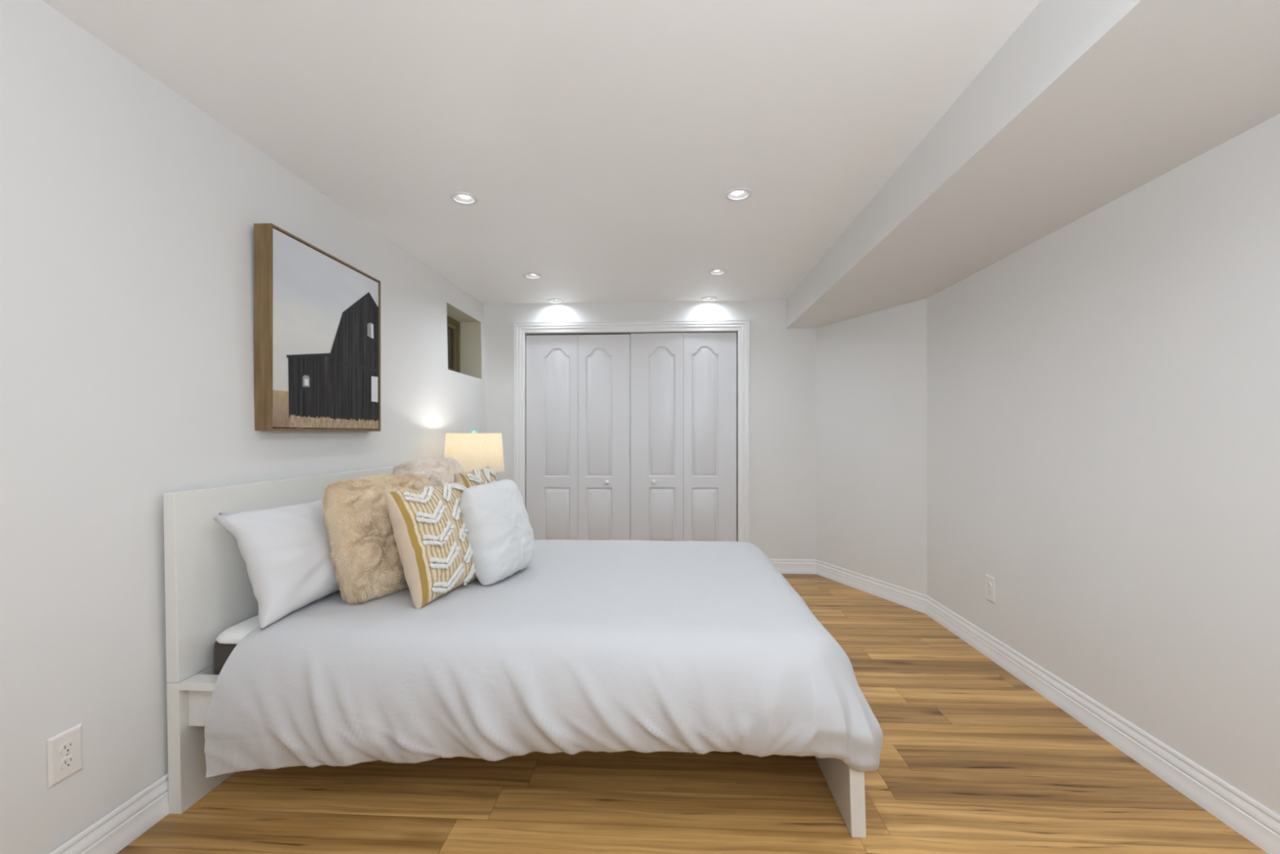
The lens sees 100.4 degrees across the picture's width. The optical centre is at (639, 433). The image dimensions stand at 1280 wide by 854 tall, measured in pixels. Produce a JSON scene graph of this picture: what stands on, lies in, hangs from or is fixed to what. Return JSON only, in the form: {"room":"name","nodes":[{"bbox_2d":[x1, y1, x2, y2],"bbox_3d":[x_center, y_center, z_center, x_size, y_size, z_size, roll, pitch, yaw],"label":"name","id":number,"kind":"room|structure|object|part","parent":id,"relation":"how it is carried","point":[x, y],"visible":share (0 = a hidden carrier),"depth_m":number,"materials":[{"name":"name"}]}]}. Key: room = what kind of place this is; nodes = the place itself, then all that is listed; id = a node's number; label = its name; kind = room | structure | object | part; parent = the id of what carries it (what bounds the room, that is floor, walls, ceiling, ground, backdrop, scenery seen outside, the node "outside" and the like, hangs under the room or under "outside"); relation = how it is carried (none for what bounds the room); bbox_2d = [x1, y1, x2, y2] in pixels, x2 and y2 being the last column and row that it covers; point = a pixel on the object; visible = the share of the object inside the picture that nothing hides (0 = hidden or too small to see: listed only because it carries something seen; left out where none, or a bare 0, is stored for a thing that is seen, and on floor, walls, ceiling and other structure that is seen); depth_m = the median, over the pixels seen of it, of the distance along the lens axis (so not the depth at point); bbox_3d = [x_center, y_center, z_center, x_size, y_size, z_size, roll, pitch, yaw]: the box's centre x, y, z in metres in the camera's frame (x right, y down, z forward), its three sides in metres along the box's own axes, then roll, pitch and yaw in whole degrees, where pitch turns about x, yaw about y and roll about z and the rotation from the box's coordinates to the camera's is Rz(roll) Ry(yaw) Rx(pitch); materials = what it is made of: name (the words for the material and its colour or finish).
{"room":"bedroom","nodes":[
{"label":"bedroom","id":0,"kind":"room"},
{"bbox_2d":[0,0,485,853],"bbox_3d":[-1.540,0.024,1.558,0.096,2.363,6.350,0,0,3],"label":"wall","id":1,"kind":"structure","parent":0,"point":[129,212],"depth_m":1.56,"materials":[{"name":"paint"}]},
{"bbox_2d":[46,723,83,787],"bbox_3d":[-1.506,0.843,1.401,0.012,0.123,0.080,0,0,3],"label":"wall outlet","id":2,"kind":"object","parent":1,"relation":"attached to","point":[64,749],"visible":1,"depth_m":1.39,"materials":[{"name":"white plastic"}]},
{"bbox_2d":[59,754,75,769],"bbox_3d":[-1.502,0.862,1.401,0.004,0.028,0.034,0,0,3],"label":"receptacle","id":3,"kind":"object","parent":2,"relation":"attached to","point":[67,762],"depth_m":1.40,"materials":[{"name":"white plastic"}]},
{"bbox_2d":[59,739,75,754],"bbox_3d":[-1.503,0.823,1.401,0.004,0.028,0.034,0,0,3],"label":"receptacle","id":4,"kind":"object","parent":2,"relation":"attached to","point":[66,746],"depth_m":1.40,"materials":[{"name":"white plastic"}]},
{"bbox_2d":[48,773,168,853],"bbox_3d":[-1.483,1.126,1.580,0.016,0.118,6.200,0,0,3],"label":"baseboard","id":5,"kind":"structure","parent":1,"relation":"attached to","point":[117,828],"depth_m":1.53,"materials":[{"name":"paint"}]},
{"bbox_2d":[253,222,380,431],"bbox_3d":[-1.447,-0.415,2.469,0.072,0.805,0.791,0,0,3],"label":"framed picture","id":6,"kind":"object","parent":1,"relation":"attached to","point":[317,315],"visible":1,"depth_m":2.31,"materials":[{"name":"brown wood"}]},
{"bbox_2d":[446,315,460,373],"bbox_3d":[-1.603,-0.716,4.265,0.062,0.532,0.740,0,0,3],"label":"window","id":7,"kind":"structure","parent":1,"relation":"in","point":[453,326],"depth_m":4.54,"materials":[{"name":"clear glass"}]},
{"bbox_3d":[-1.592,-0.716,4.410,0.024,0.412,0.330,0,0,3],"label":"sliding sash","id":8,"kind":"part","parent":7,"relation":"part of","materials":[{"name":"white plastic"}]},
{"bbox_2d":[446,302,481,378],"bbox_3d":[-1.487,-0.716,4.259,0.210,0.492,0.700,0,0,3],"label":"trim","id":9,"kind":"structure","parent":1,"relation":"attached to","point":[470,327],"depth_m":4.61,"materials":[{"name":"paint"}]},
{"bbox_2d":[42,0,1040,303],"bbox_3d":[0.079,-1.138,1.498,3.700,0.001,6.400,0,0,3],"label":"ceiling","id":10,"kind":"structure","parent":0,"point":[600,144],"depth_m":1.88,"materials":[{"name":"paint"}]},
{"bbox_2d":[448,191,478,204],"bbox_3d":[-0.848,-1.164,2.573,0.134,0.068,0.134,0,0,3],"label":"recessed light","id":11,"kind":"object","parent":10,"relation":"in","point":[461,197],"visible":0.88,"depth_m":2.58,"materials":[{"name":"white"}]},
{"bbox_2d":[523,272,542,279],"bbox_3d":[-0.770,-1.164,3.834,0.134,0.068,0.134,0,0,3],"label":"recessed light","id":12,"kind":"object","parent":10,"relation":"in","point":[529,275],"visible":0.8,"depth_m":3.85,"materials":[{"name":"white"}]},
{"bbox_2d":[547,298,563,302],"bbox_3d":[-0.720,-1.164,4.559,0.134,0.068,0.134,0,0,3],"label":"recessed light","id":13,"kind":"object","parent":10,"relation":"in","point":[552,300],"visible":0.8,"depth_m":4.57,"materials":[{"name":"white"}]},
{"bbox_2d":[701,296,717,301],"bbox_3d":[0.583,-1.164,4.491,0.134,0.068,0.134,0,0,3],"label":"recessed light","id":14,"kind":"object","parent":10,"relation":"in","point":[708,298],"visible":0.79,"depth_m":4.51,"materials":[{"name":"white"}]},
{"bbox_2d":[707,268,727,275],"bbox_3d":[0.544,-1.164,3.740,0.134,0.068,0.134,0,0,3],"label":"recessed light","id":15,"kind":"object","parent":10,"relation":"in","point":[715,271],"visible":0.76,"depth_m":3.75,"materials":[{"name":"white"}]},
{"bbox_2d":[724,187,752,200],"bbox_3d":[0.466,-1.164,2.530,0.134,0.068,0.134,0,0,3],"label":"recessed light","id":16,"kind":"object","parent":10,"relation":"in","point":[736,193],"visible":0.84,"depth_m":2.54,"materials":[{"name":"white"}]},
{"bbox_2d":[483,300,815,559],"bbox_3d":[0.119,0.024,4.655,3.150,2.363,0.110,0,0,3],"label":"wall","id":17,"kind":"structure","parent":0,"point":[782,359],"depth_m":4.55,"materials":[{"name":"paint"}]},
{"bbox_2d":[525,333,630,540],"bbox_3d":[-0.543,0.153,4.655,0.914,2.035,0.078,0,0,3],"label":"door","id":18,"kind":"structure","parent":17,"relation":"in","point":[578,386],"depth_m":4.66,"materials":[{"name":"paint"}]},
{"bbox_2d":[513,319,749,542],"bbox_3d":[-0.085,0.106,4.600,2.035,2.157,0.022,0,0,3],"label":"trim","id":19,"kind":"structure","parent":17,"relation":"attached to","point":[742,326],"depth_m":4.58,"materials":[{"name":"paint"}]},
{"bbox_2d":[630,332,736,541],"bbox_3d":[0.373,0.147,4.602,0.914,2.035,0.084,0,0,3],"label":"door","id":20,"kind":"structure","parent":17,"relation":"in","point":[683,385],"depth_m":4.60,"materials":[{"name":"paint"}]},
{"bbox_2d":[770,559,815,573],"bbox_3d":[1.208,1.126,4.535,0.566,0.118,0.016,0,0,3],"label":"baseboard","id":21,"kind":"structure","parent":17,"relation":"attached to","point":[784,566],"depth_m":4.53,"materials":[{"name":"paint"}]},
{"bbox_2d":[115,573,1267,853],"bbox_3d":[0.120,1.215,1.806,3.650,0.060,7.020,0,0,3],"label":"floor","id":22,"kind":"structure","parent":0,"point":[973,759],"depth_m":1.74,"materials":[{"name":"laminate"}]},
{"bbox_2d":[163,466,866,837],"bbox_3d":[-0.369,0.685,2.449,2.155,1.000,1.682,0,0,3],"label":"bed","id":23,"kind":"object","parent":22,"relation":"on","point":[209,589],"visible":0.08,"depth_m":1.72,"materials":[{"name":"white wood"}]},
{"bbox_3d":[-1.410,0.981,2.497,0.049,0.408,1.670,0,0,3],"label":"headboard","id":24,"kind":"part","parent":23,"relation":"part of","materials":[{"name":"white wood"}]},
{"bbox_3d":[-0.413,0.864,1.651,2.044,0.126,0.025,0,0,3],"label":"rail","id":25,"kind":"part","parent":23,"relation":"part of","materials":[{"name":"white wood"}]},
{"bbox_2d":[213,614,259,674],"bbox_3d":[-0.366,0.762,2.442,2.005,0.236,1.518,0,0,3],"label":"mattress","id":26,"kind":"object","parent":23,"relation":"on","point":[227,640],"visible":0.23,"depth_m":1.74,"materials":[{"name":"fabric"}]},
{"bbox_2d":[204,539,883,778],"bbox_3d":[-0.255,0.839,2.428,2.074,0.439,1.779,0,0,3],"label":"duvet","id":27,"kind":"object","parent":26,"relation":"on","point":[610,646],"visible":0.8,"depth_m":1.63,"materials":[{"name":"white fabric"}]},
{"bbox_2d":[213,498,340,629],"bbox_3d":[-1.238,0.446,2.095,0.242,0.371,0.740,0,0,9],"label":"pillow","id":28,"kind":"object","parent":27,"relation":"on","point":[285,551],"visible":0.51,"depth_m":1.84,"materials":[{"name":"fabric"}]},
{"bbox_2d":[320,471,431,604],"bbox_3d":[-1.014,0.402,2.173,0.288,0.483,0.520,0,0,20],"label":"cushion","id":29,"kind":"object","parent":27,"relation":"on","point":[365,554],"visible":0.65,"depth_m":1.99,"materials":[{"name":"beige fur"}]},
{"bbox_2d":[391,456,464,486],"bbox_3d":[-1.044,0.362,2.749,0.269,0.486,0.519,0,0,13],"label":"cushion","id":30,"kind":"object","parent":27,"relation":"on","point":[439,471],"visible":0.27,"depth_m":2.69,"materials":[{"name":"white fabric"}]},
{"bbox_2d":[384,480,476,608],"bbox_3d":[-0.789,0.418,2.155,0.224,0.420,0.500,0,0,14],"label":"chevron cushion","id":31,"kind":"object","parent":27,"relation":"on","point":[435,551],"visible":0.73,"depth_m":1.99,"materials":[{"name":"beige fabric"}]},
{"bbox_2d":[453,466,497,488],"bbox_3d":[-0.785,0.391,2.703,0.205,0.429,0.500,0,0,1],"label":"chevron cushion","id":32,"kind":"object","parent":27,"relation":"on","point":[485,475],"visible":0.27,"depth_m":2.59,"materials":[{"name":"beige fabric"}]},
{"bbox_2d":[459,479,534,585],"bbox_3d":[-0.622,0.419,2.354,0.236,0.417,0.390,0,0,14],"label":"textured cushion","id":33,"kind":"object","parent":27,"relation":"on","point":[500,533],"visible":0.96,"depth_m":2.22,"materials":[{"name":"white fabric"}]},
{"bbox_3d":[-1.420,0.480,2.498,0.052,0.591,1.670,0,0,3],"label":"headboard","id":34,"kind":"part","parent":23,"relation":"part of","materials":[{"name":"white wood"}]},
{"bbox_3d":[0.681,1.022,2.400,0.053,0.325,1.670,0,0,3],"label":"footboard","id":35,"kind":"part","parent":23,"relation":"part of","materials":[{"name":"white wood"}]},
{"bbox_3d":[-1.106,0.907,3.623,0.501,0.555,0.420,0,0,3],"label":"nightstand","id":36,"kind":"object","parent":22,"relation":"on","visible":0},
{"bbox_2d":[444,428,504,472],"bbox_3d":[-1.127,0.296,3.624,0.402,0.668,0.402,0,0,3],"label":"table lamp","id":37,"kind":"object","parent":36,"relation":"on","point":[473,451],"visible":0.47,"depth_m":3.46,"materials":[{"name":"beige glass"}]},
{"bbox_2d":[815,297,927,595],"bbox_3d":[1.693,0.024,4.024,0.001,2.363,1.085,0,0,-22],"label":"wall","id":38,"kind":"structure","parent":0,"point":[871,369],"depth_m":3.93,"materials":[{"name":"paint"}]},
{"bbox_2d":[815,559,926,613],"bbox_3d":[1.685,1.126,4.021,0.016,0.118,1.085,0,0,-22],"label":"baseboard","id":39,"kind":"structure","parent":38,"relation":"attached to","point":[913,600],"depth_m":3.92,"materials":[{"name":"paint"}]},
{"bbox_2d":[786,0,1279,328],"bbox_3d":[1.474,-1.026,1.425,0.885,0.263,6.300,0,0,3],"label":"soffit","id":40,"kind":"structure","parent":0,"point":[1086,104],"depth_m":1.64,"materials":[{"name":"paint"}]},
{"bbox_2d":[927,113,1279,815],"bbox_3d":[1.756,0.024,0.867,0.001,2.363,5.315,0,0,3],"label":"wall","id":41,"kind":"structure","parent":0,"point":[1104,393],"depth_m":1.96,"materials":[{"name":"paint"}]},
{"bbox_2d":[985,573,995,603],"bbox_3d":[1.853,0.819,2.825,0.009,0.134,0.084,0,0,3],"label":"wall outlet","id":42,"kind":"object","parent":41,"relation":"attached to","point":[990,581],"visible":1,"depth_m":2.82,"materials":[{"name":"white plastic"}]},
{"bbox_2d":[986,589,991,595],"bbox_3d":[1.850,0.839,2.825,0.003,0.028,0.034,0,0,3],"label":"receptacle","id":43,"kind":"object","parent":42,"relation":"attached to","point":[988,591],"depth_m":2.82,"materials":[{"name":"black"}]},
{"bbox_2d":[986,582,991,587],"bbox_3d":[1.850,0.799,2.825,0.003,0.028,0.034,0,0,3],"label":"receptacle","id":44,"kind":"object","parent":42,"relation":"attached to","point":[988,584],"depth_m":2.82,"materials":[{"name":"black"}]},
{"bbox_2d":[924,595,1279,853],"bbox_3d":[1.750,1.126,0.917,0.016,0.118,5.215,0,0,3],"label":"baseboard","id":45,"kind":"structure","parent":41,"relation":"attached to","point":[1252,820],"depth_m":1.94,"materials":[{"name":"paint"}]}
]}

